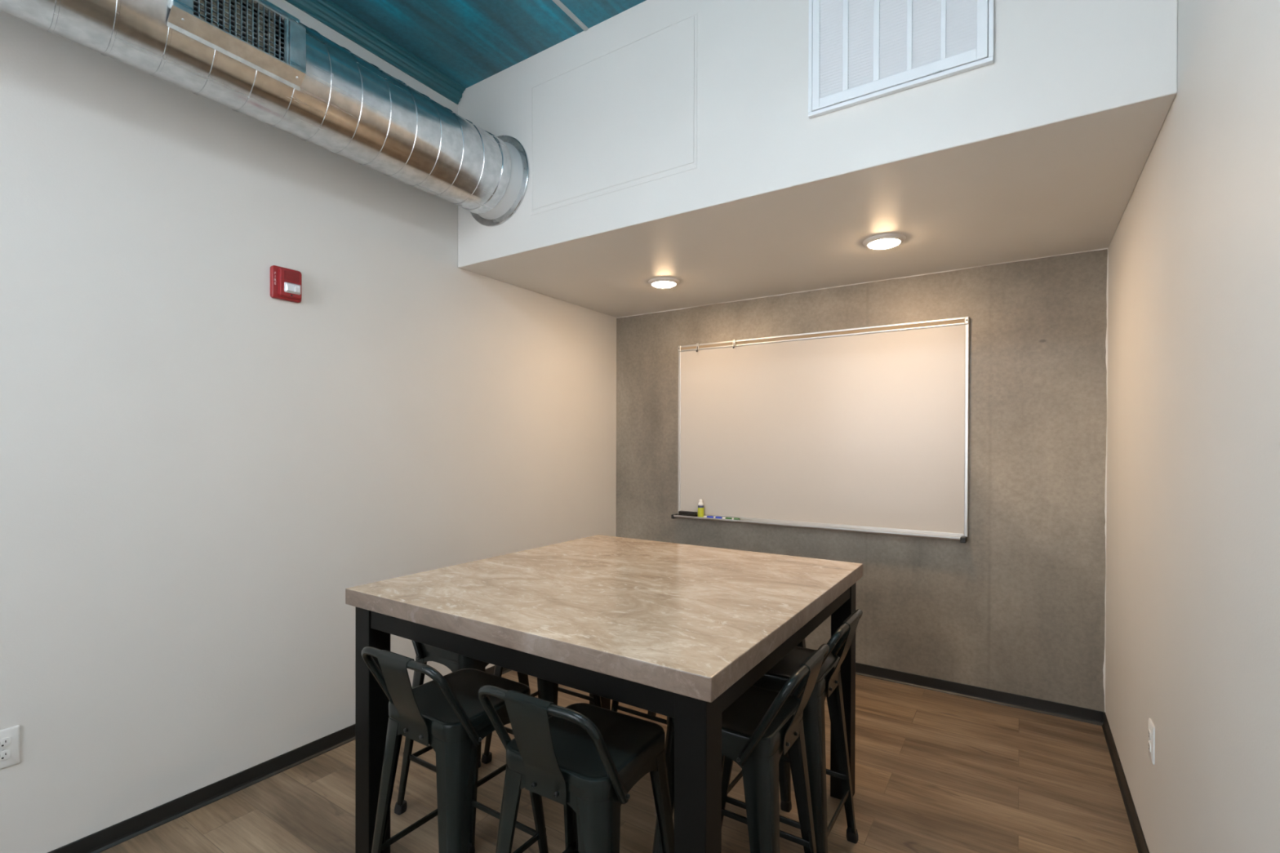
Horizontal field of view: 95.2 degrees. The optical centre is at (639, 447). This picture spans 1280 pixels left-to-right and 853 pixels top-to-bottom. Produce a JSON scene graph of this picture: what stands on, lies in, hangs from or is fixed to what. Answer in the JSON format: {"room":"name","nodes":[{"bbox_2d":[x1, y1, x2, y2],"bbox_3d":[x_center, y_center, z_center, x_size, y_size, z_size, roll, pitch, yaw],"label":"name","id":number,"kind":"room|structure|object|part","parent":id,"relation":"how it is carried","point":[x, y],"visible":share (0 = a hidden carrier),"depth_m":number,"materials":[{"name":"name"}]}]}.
{"room":"meeting room","nodes":[
{"label":"meeting room","id":0,"kind":"room"},
{"bbox_2d":[0,0,616,852],"bbox_3d":[-1.766,-0.296,2.230,0.120,3.358,5.849,0,0,33],"label":"wall","id":1,"kind":"structure","parent":0,"point":[199,465],"depth_m":2.29,"materials":[{"name":"paint"}]},
{"bbox_2d":[0,724,20,769],"bbox_3d":[-1.973,0.935,1.807,0.009,0.120,0.077,0,0,33],"label":"wall outlet","id":2,"kind":"object","parent":1,"relation":"attached to","point":[10,738],"visible":1,"depth_m":1.82,"materials":[{"name":"white plastic"}]},
{"bbox_2d":[0,750,10,761],"bbox_3d":[-1.971,0.955,1.806,0.004,0.028,0.034,0,0,33],"label":"receptacle","id":3,"kind":"object","parent":2,"relation":"attached to","point":[5,755],"depth_m":1.81,"materials":[{"name":"white plastic"}]},
{"bbox_2d":[0,737,10,748],"bbox_3d":[-1.971,0.916,1.806,0.004,0.028,0.034,0,0,33],"label":"receptacle","id":4,"kind":"object","parent":2,"relation":"attached to","point":[5,742],"depth_m":1.81,"materials":[{"name":"white plastic"}]},
{"bbox_2d":[47,665,511,852],"bbox_3d":[-1.715,1.349,2.202,0.014,0.068,5.609,0,0,33],"label":"baseboard","id":5,"kind":"structure","parent":1,"relation":"attached to","point":[104,839],"depth_m":2.26,"materials":[{"name":"black plastic"}]},
{"bbox_2d":[270,265,302,302],"bbox_3d":[-1.497,-0.695,2.484,0.050,0.136,0.120,0,0,33],"label":"fire alarm","id":6,"kind":"object","parent":1,"relation":"attached to","point":[286,284],"visible":1,"depth_m":2.47,"materials":[{"name":"red plastic"}]},
{"bbox_2d":[284,0,466,104],"bbox_3d":[-2.101,-1.938,1.527,0.070,0.070,4.076,0,0,33],"label":"trim","id":7,"kind":"structure","parent":1,"relation":"attached to","point":[327,12],"depth_m":2.82,"materials":[{"name":"teal paint"}]},
{"bbox_2d":[330,0,645,88],"bbox_3d":[-0.905,-2.024,0.678,3.239,0.120,4.200,0,0,33],"label":"ceiling","id":8,"kind":"structure","parent":0,"point":[469,42],"depth_m":2.73,"materials":[{"name":"teal paint"}]},
{"bbox_2d":[100,670,1137,852],"bbox_3d":[-0.465,1.441,1.388,3.239,0.100,5.849,0,0,33],"label":"floor","id":9,"kind":"structure","parent":0,"point":[935,771],"depth_m":2.30,"materials":[{"name":"brown wood"}]},
{"bbox_2d":[361,646,548,852],"bbox_3d":[-0.539,0.969,1.722,0.402,0.840,0.432,0,0,33],"label":"counter stool","id":10,"kind":"object","parent":9,"relation":"on","point":[446,713],"visible":0.88,"depth_m":1.60,"materials":[{"name":"black metal"}]},
{"bbox_3d":[-0.742,1.074,1.690,0.114,0.594,0.105,0,0,-12],"label":"leg","id":11,"kind":"part","parent":10,"relation":"part of","materials":[{"name":"black metal"}]},
{"bbox_3d":[-0.613,0.675,1.605,0.353,0.246,0.154,0,0,33],"label":"frame","id":12,"kind":"part","parent":10,"relation":"part of","materials":[{"name":"black metal"}]},
{"bbox_3d":[-0.530,0.802,1.733,0.311,0.062,0.311,0,0,33],"label":"seat frame","id":13,"kind":"part","parent":10,"relation":"part of","materials":[{"name":"black metal"}]},
{"bbox_3d":[-0.486,1.075,1.523,0.105,0.594,0.114,0,0,-12],"label":"leg","id":14,"kind":"part","parent":10,"relation":"part of","materials":[{"name":"black metal"}]},
{"bbox_3d":[-0.530,0.750,1.733,0.312,0.042,0.312,0,0,33],"label":"seat","id":15,"kind":"part","parent":10,"relation":"part of","materials":[{"name":"black metal"}]},
{"bbox_3d":[-0.575,1.073,1.946,0.105,0.594,0.114,0,0,-12],"label":"leg","id":16,"kind":"part","parent":10,"relation":"part of","materials":[{"name":"black metal"}]},
{"bbox_3d":[-0.320,1.074,1.779,0.114,0.594,0.105,0,0,-12],"label":"leg","id":17,"kind":"part","parent":10,"relation":"part of","materials":[{"name":"black metal"}]},
{"bbox_2d":[394,640,529,815],"bbox_3d":[-0.669,0.966,2.280,0.432,0.840,0.402,0,0,33],"label":"counter stool","id":18,"kind":"object","parent":9,"relation":"on","point":[424,653],"visible":0.18,"depth_m":2.18,"materials":[{"name":"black metal"}]},
{"bbox_3d":[-0.868,1.070,2.228,0.114,0.594,0.105,0,0,-12],"label":"leg","id":19,"kind":"part","parent":18,"relation":"part of","materials":[{"name":"black metal"}]},
{"bbox_3d":[-0.783,0.671,2.353,0.154,0.246,0.353,0,0,33],"label":"frame","id":20,"kind":"part","parent":18,"relation":"part of","materials":[{"name":"black metal"}]},
{"bbox_3d":[-0.656,0.747,2.271,0.312,0.042,0.312,0,0,33],"label":"seat","id":21,"kind":"part","parent":18,"relation":"part of","materials":[{"name":"black metal"}]},
{"bbox_3d":[-0.656,0.798,2.271,0.311,0.062,0.311,0,0,33],"label":"seat frame","id":22,"kind":"part","parent":18,"relation":"part of","materials":[{"name":"black metal"}]},
{"bbox_3d":[-0.612,1.072,2.061,0.105,0.594,0.114,0,0,-12],"label":"leg","id":23,"kind":"part","parent":18,"relation":"part of","materials":[{"name":"black metal"}]},
{"bbox_3d":[-0.701,1.069,2.484,0.105,0.594,0.114,0,0,-12],"label":"leg","id":24,"kind":"part","parent":18,"relation":"part of","materials":[{"name":"black metal"}]},
{"bbox_3d":[-0.445,1.071,2.317,0.114,0.594,0.105,0,0,-12],"label":"leg","id":25,"kind":"part","parent":18,"relation":"part of","materials":[{"name":"black metal"}]},
{"bbox_2d":[481,665,601,764],"bbox_3d":[-0.433,0.964,2.631,0.432,0.840,0.402,0,0,33],"label":"counter stool","id":26,"kind":"object","parent":9,"relation":"on","point":[548,691],"visible":0.11,"depth_m":2.55,"materials":[{"name":"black metal"}]},
{"bbox_3d":[-0.633,1.069,2.579,0.114,0.594,0.105,0,0,-12],"label":"leg","id":27,"kind":"part","parent":26,"relation":"part of","materials":[{"name":"black metal"}]},
{"bbox_3d":[-0.466,1.068,2.835,0.105,0.594,0.114,0,0,-12],"label":"leg","id":28,"kind":"part","parent":26,"relation":"part of","materials":[{"name":"black metal"}]},
{"bbox_3d":[-0.377,1.071,2.413,0.105,0.594,0.114,0,0,-12],"label":"leg","id":29,"kind":"part","parent":26,"relation":"part of","materials":[{"name":"black metal"}]},
{"bbox_3d":[-0.210,1.070,2.669,0.114,0.594,0.105,0,0,-12],"label":"leg","id":30,"kind":"part","parent":26,"relation":"part of","materials":[{"name":"black metal"}]},
{"bbox_2d":[478,684,674,852],"bbox_3d":[-0.141,0.972,1.468,0.402,0.840,0.432,0,0,32],"label":"counter stool","id":31,"kind":"object","parent":9,"relation":"on","point":[585,758],"visible":0.99,"depth_m":1.36,"materials":[{"name":"black metal"}]},
{"bbox_3d":[-0.344,1.076,1.431,0.114,0.594,0.105,0,0,-13],"label":"leg","id":32,"kind":"part","parent":31,"relation":"part of","materials":[{"name":"black metal"}]},
{"bbox_3d":[-0.212,0.678,1.350,0.353,0.246,0.154,0,0,32],"label":"frame","id":33,"kind":"part","parent":31,"relation":"part of","materials":[{"name":"black metal"}]},
{"bbox_3d":[-0.184,1.075,1.692,0.105,0.594,0.114,0,0,-13],"label":"leg","id":34,"kind":"part","parent":31,"relation":"part of","materials":[{"name":"black metal"}]},
{"bbox_3d":[-0.133,0.804,1.480,0.311,0.062,0.311,0,0,32],"label":"seat frame","id":35,"kind":"part","parent":31,"relation":"part of","materials":[{"name":"black metal"}]},
{"bbox_3d":[-0.133,0.752,1.480,0.312,0.042,0.312,0,0,32],"label":"seat","id":36,"kind":"part","parent":31,"relation":"part of","materials":[{"name":"black metal"}]},
{"bbox_3d":[-0.084,1.078,1.272,0.105,0.594,0.114,0,0,-13],"label":"leg","id":37,"kind":"part","parent":31,"relation":"part of","materials":[{"name":"black metal"}]},
{"bbox_3d":[0.076,1.077,1.532,0.114,0.594,0.105,0,0,-13],"label":"leg","id":38,"kind":"part","parent":31,"relation":"part of","materials":[{"name":"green metal"}]},
{"bbox_2d":[345,534,862,852],"bbox_3d":[-0.039,0.927,2.138,1.334,0.922,1.375,0,0,33],"label":"table","id":39,"kind":"object","parent":9,"relation":"on","point":[680,632],"visible":0.89,"depth_m":1.75,"materials":[{"name":"stone"}]},
{"bbox_3d":[-0.889,0.952,1.945,0.078,0.869,0.078,0,0,33],"label":"leg","id":40,"kind":"part","parent":39,"relation":"part of","materials":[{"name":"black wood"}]},
{"bbox_3d":[-0.204,0.949,2.994,0.078,0.869,0.078,0,0,33],"label":"leg","id":41,"kind":"part","parent":39,"relation":"part of","materials":[{"name":"black wood"}]},
{"bbox_3d":[0.127,0.959,1.283,0.078,0.869,0.078,0,0,33],"label":"leg","id":42,"kind":"part","parent":39,"relation":"part of","materials":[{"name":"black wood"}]},
{"bbox_3d":[0.811,0.955,2.333,0.078,0.869,0.078,0,0,33],"label":"leg","id":43,"kind":"part","parent":39,"relation":"part of","materials":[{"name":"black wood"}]},
{"bbox_2d":[610,700,666,724],"bbox_3d":[0.124,0.965,2.763,0.402,0.840,0.432,0,0,33],"label":"counter stool","id":44,"kind":"object","parent":9,"relation":"on","point":[615,704],"visible":0.03,"depth_m":2.64,"materials":[{"name":"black metal"}]},
{"bbox_3d":[-0.096,1.070,2.707,0.114,0.594,0.105,0,0,-12],"label":"leg","id":45,"kind":"part","parent":44,"relation":"part of","materials":[{"name":"black metal"}]},
{"bbox_2d":[652,644,829,852],"bbox_3d":[0.285,0.972,1.656,0.432,0.840,0.402,0,0,33],"label":"counter stool","id":46,"kind":"object","parent":9,"relation":"on","point":[762,724],"visible":0.66,"depth_m":1.53,"materials":[{"name":"black metal"}]},
{"bbox_3d":[0.061,1.076,1.620,0.114,0.594,0.105,0,0,-12],"label":"leg","id":47,"kind":"part","parent":46,"relation":"part of","materials":[{"name":"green metal"}]},
{"bbox_3d":[0.228,1.075,1.876,0.105,0.594,0.114,0,0,-12],"label":"leg","id":48,"kind":"part","parent":46,"relation":"part of","materials":[{"name":"black metal"}]},
{"bbox_3d":[0.273,0.804,1.663,0.311,0.062,0.311,0,0,33],"label":"seat frame","id":49,"kind":"part","parent":46,"relation":"part of","materials":[{"name":"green metal"}]},
{"bbox_3d":[0.273,0.753,1.663,0.312,0.042,0.312,0,0,33],"label":"seat","id":50,"kind":"part","parent":46,"relation":"part of","materials":[{"name":"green metal"}]},
{"bbox_3d":[0.317,1.078,1.453,0.105,0.594,0.114,0,0,-12],"label":"leg","id":51,"kind":"part","parent":46,"relation":"part of","materials":[{"name":"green metal"}]},
{"bbox_3d":[0.401,0.679,1.579,0.154,0.246,0.353,0,0,33],"label":"frame","id":52,"kind":"part","parent":46,"relation":"part of","materials":[{"name":"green metal"}]},
{"bbox_3d":[0.483,1.077,1.709,0.114,0.594,0.105,0,0,-12],"label":"leg","id":53,"kind":"part","parent":46,"relation":"part of","materials":[{"name":"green metal"}]},
{"bbox_2d":[721,608,862,852],"bbox_3d":[0.513,0.971,2.006,0.432,0.840,0.402,0,0,33],"label":"counter stool","id":54,"kind":"object","parent":9,"relation":"on","point":[828,685],"visible":0.53,"depth_m":1.89,"materials":[{"name":"black metal"}]},
{"bbox_3d":[0.289,1.075,1.970,0.114,0.594,0.105,0,0,-12],"label":"leg","id":55,"kind":"part","parent":54,"relation":"part of","materials":[{"name":"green metal"}]},
{"bbox_3d":[0.501,0.803,2.013,0.311,0.062,0.311,0,0,33],"label":"seat frame","id":56,"kind":"part","parent":54,"relation":"part of","materials":[{"name":"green metal"}]},
{"bbox_3d":[0.501,0.751,2.013,0.312,0.042,0.312,0,0,33],"label":"seat","id":57,"kind":"part","parent":54,"relation":"part of","materials":[{"name":"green metal"}]},
{"bbox_3d":[0.545,1.077,1.804,0.105,0.594,0.114,0,0,-12],"label":"leg","id":58,"kind":"part","parent":54,"relation":"part of","materials":[{"name":"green metal"}]},
{"bbox_3d":[0.629,0.677,1.929,0.154,0.246,0.353,0,0,33],"label":"frame","id":59,"kind":"part","parent":54,"relation":"part of","materials":[{"name":"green metal"}]},
{"bbox_3d":[0.712,1.076,2.059,0.114,0.594,0.105,0,0,-12],"label":"leg","id":60,"kind":"part","parent":54,"relation":"part of","materials":[{"name":"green metal"}]},
{"bbox_2d":[778,638,805,812],"bbox_3d":[0.517,0.968,2.507,0.402,0.840,0.432,0,0,33],"label":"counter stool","id":61,"kind":"object","parent":9,"relation":"on","point":[784,781],"visible":0.05,"depth_m":2.24,"materials":[{"name":"black metal"}]},
{"bbox_3d":[0.554,1.074,2.284,0.105,0.594,0.114,0,0,-12],"label":"leg","id":62,"kind":"part","parent":61,"relation":"part of","materials":[{"name":"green metal"}]},
{"bbox_3d":[0.720,1.073,2.540,0.114,0.594,0.105,0,0,-12],"label":"leg","id":63,"kind":"part","parent":61,"relation":"part of","materials":[{"name":"black metal"}]},
{"bbox_2d":[457,0,1177,317],"bbox_3d":[0.690,-1.545,3.131,2.999,1.096,1.649,0,0,33],"label":"soffit","id":64,"kind":"structure","parent":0,"point":[1042,149],"depth_m":2.37,"materials":[{"name":"paint"}]},
{"bbox_2d":[0,0,529,226],"bbox_3d":[-1.869,-1.398,1.380,0.466,0.466,4.079,0,0,33],"label":"spiral duct","id":65,"kind":"object","parent":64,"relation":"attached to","point":[256,60],"visible":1,"depth_m":2.12,"materials":[{"name":"metal"}]},
{"bbox_2d":[166,0,306,90],"bbox_3d":[-1.327,-1.401,1.931,0.094,0.254,0.390,0,0,33],"label":"air register","id":66,"kind":"object","parent":65,"relation":"attached to","point":[223,31],"depth_m":1.93,"materials":[{"name":"metal"}]},
{"bbox_2d":[552,0,588,31],"bbox_3d":[-1.366,-1.965,1.051,0.026,0.006,4.080,0,0,33],"label":"trim","id":67,"kind":"structure","parent":64,"relation":"attached to","point":[558,2],"depth_m":2.66,"materials":[{"name":"grey metal"}]},
{"bbox_2d":[530,12,697,215],"bbox_3d":[-0.157,-1.495,2.697,0.944,0.650,0.003,0,0,33],"label":"access panel","id":68,"kind":"object","parent":64,"relation":"attached to","point":[626,114],"visible":1,"depth_m":2.66,"materials":[{"name":"paint"}]},
{"bbox_2d":[648,277,679,288],"bbox_3d":[0.145,-0.987,3.534,0.192,0.029,0.192,0,0,33],"label":"recessed light","id":69,"kind":"object","parent":64,"relation":"in","point":[660,282],"visible":1,"depth_m":3.49,"materials":[{"name":"white"}]},
{"bbox_2d":[862,233,906,248],"bbox_3d":[1.173,-0.980,2.808,0.192,0.029,0.192,0,0,33],"label":"recessed light","id":70,"kind":"object","parent":64,"relation":"in","point":[885,241],"visible":1,"depth_m":2.77,"materials":[{"name":"white"}]},
{"bbox_2d":[808,0,994,118],"bbox_3d":[0.875,-1.546,2.011,0.589,0.640,0.024,0,0,33],"label":"air vent","id":71,"kind":"object","parent":64,"relation":"in","point":[860,51],"visible":1,"depth_m":2.02,"materials":[{"name":"white metal"}]},
{"bbox_2d":[615,248,1107,711],"bbox_3d":[1.103,0.191,3.781,2.999,2.382,0.120,0,0,33],"label":"wall","id":72,"kind":"structure","parent":0,"point":[1017,607],"depth_m":3.19,"materials":[{"name":"concrete"}]},
{"bbox_2d":[671,316,969,542],"bbox_3d":[1.023,-0.104,3.706,1.850,1.242,0.090,0,0,33],"label":"whiteboard","id":73,"kind":"object","parent":72,"relation":"attached to","point":[860,429],"visible":0.89,"depth_m":3.62,"materials":[{"name":"white plastic"}]},
{"bbox_2d":[678,511,697,516],"bbox_3d":[0.339,0.473,4.142,0.136,0.036,0.040,0,0,33],"label":"eraser","id":74,"kind":"object","parent":73,"relation":"on","point":[680,513],"visible":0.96,"depth_m":4.12,"materials":[{"name":"black fabric"}]},
{"bbox_2d":[697,499,703,517],"bbox_3d":[0.425,0.428,4.085,0.043,0.128,0.043,0,0,33],"label":"bottle","id":75,"kind":"object","parent":73,"relation":"on","point":[700,505],"visible":0.97,"depth_m":4.07,"materials":[{"name":"yellow plastic"}]},
{"bbox_2d":[703,515,721,518],"bbox_3d":[0.502,0.485,4.035,0.135,0.018,0.019,0,0,33],"label":"marker","id":76,"kind":"object","parent":73,"relation":"on","point":[712,517],"visible":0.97,"depth_m":4.03,"materials":[{"name":"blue plastic"}]},
{"bbox_2d":[722,516,740,519],"bbox_3d":[0.618,0.486,3.960,0.125,0.018,0.019,0,0,33],"label":"marker","id":77,"kind":"object","parent":73,"relation":"on","point":[723,517],"visible":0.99,"depth_m":3.95,"materials":[{"name":"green plastic"}]},
{"bbox_2d":[733,339,736,348],"bbox_3d":[0.640,-0.699,3.968,0.018,0.065,0.054,0,0,33],"label":"hook","id":78,"kind":"object","parent":73,"relation":"attached to","point":[734,340],"visible":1,"depth_m":3.96,"materials":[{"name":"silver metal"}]},
{"bbox_2d":[673,515,960,540],"bbox_3d":[1.018,0.500,3.715,1.802,0.024,0.086,0,0,33],"label":"tray","id":79,"kind":"object","parent":73,"relation":"on","point":[943,535],"depth_m":3.58,"materials":[{"name":"grey metal"}]},
{"bbox_3d":[1.050,-0.704,3.723,1.790,0.040,0.030,0,0,33],"label":"map rail","id":80,"kind":"part","parent":73,"relation":"part of","materials":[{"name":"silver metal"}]},
{"bbox_2d":[616,248,1108,318],"bbox_3d":[1.073,-0.996,3.723,2.999,0.006,0.003,0,0,33],"label":"trim","id":81,"kind":"structure","parent":72,"relation":"attached to","point":[1103,248],"depth_m":3.52,"materials":[{"name":"white"}]},
{"bbox_2d":[855,662,1103,725],"bbox_3d":[1.063,1.349,3.731,2.987,0.068,0.014,0,0,33],"label":"baseboard","id":82,"kind":"structure","parent":72,"relation":"attached to","point":[1033,704],"depth_m":3.19,"materials":[{"name":"black plastic"}]},
{"bbox_2d":[1102,248,1108,711],"bbox_3d":[2.321,0.166,2.913,0.010,2.314,0.003,0,0,33],"label":"trim","id":83,"kind":"structure","parent":72,"relation":"attached to","point":[1106,340],"depth_m":2.91,"materials":[{"name":"white"}]},
{"bbox_2d":[1105,0,1279,852],"bbox_3d":[0.847,-0.279,0.527,0.120,3.358,5.849,0,0,33],"label":"wall","id":84,"kind":"structure","parent":0,"point":[1193,625],"depth_m":1.38,"materials":[{"name":"paint"}]},
{"bbox_2d":[1102,711,1149,852],"bbox_3d":[0.786,1.365,0.573,0.014,0.068,5.609,0,0,33],"label":"baseboard","id":85,"kind":"structure","parent":84,"relation":"attached to","point":[1140,842],"depth_m":2.30,"materials":[{"name":"black plastic"}]},
{"bbox_2d":[1147,718,1155,764],"bbox_3d":[1.644,0.945,1.880,0.009,0.120,0.077,0,0,33],"label":"wall outlet","id":86,"kind":"object","parent":84,"relation":"attached to","point":[1151,729],"visible":1,"depth_m":1.86,"materials":[{"name":"white plastic"}]},
{"bbox_2d":[1147,741,1151,752],"bbox_3d":[1.642,0.965,1.882,0.004,0.028,0.034,0,0,33],"label":"receptacle","id":87,"kind":"object","parent":86,"relation":"attached to","point":[1148,742],"depth_m":1.88,"materials":[{"name":"white plastic"}]},
{"bbox_2d":[1147,728,1151,740],"bbox_3d":[1.642,0.926,1.881,0.004,0.028,0.034,0,0,33],"label":"receptacle","id":88,"kind":"object","parent":86,"relation":"attached to","point":[1148,730],"depth_m":1.88,"materials":[{"name":"white plastic"}]}
]}

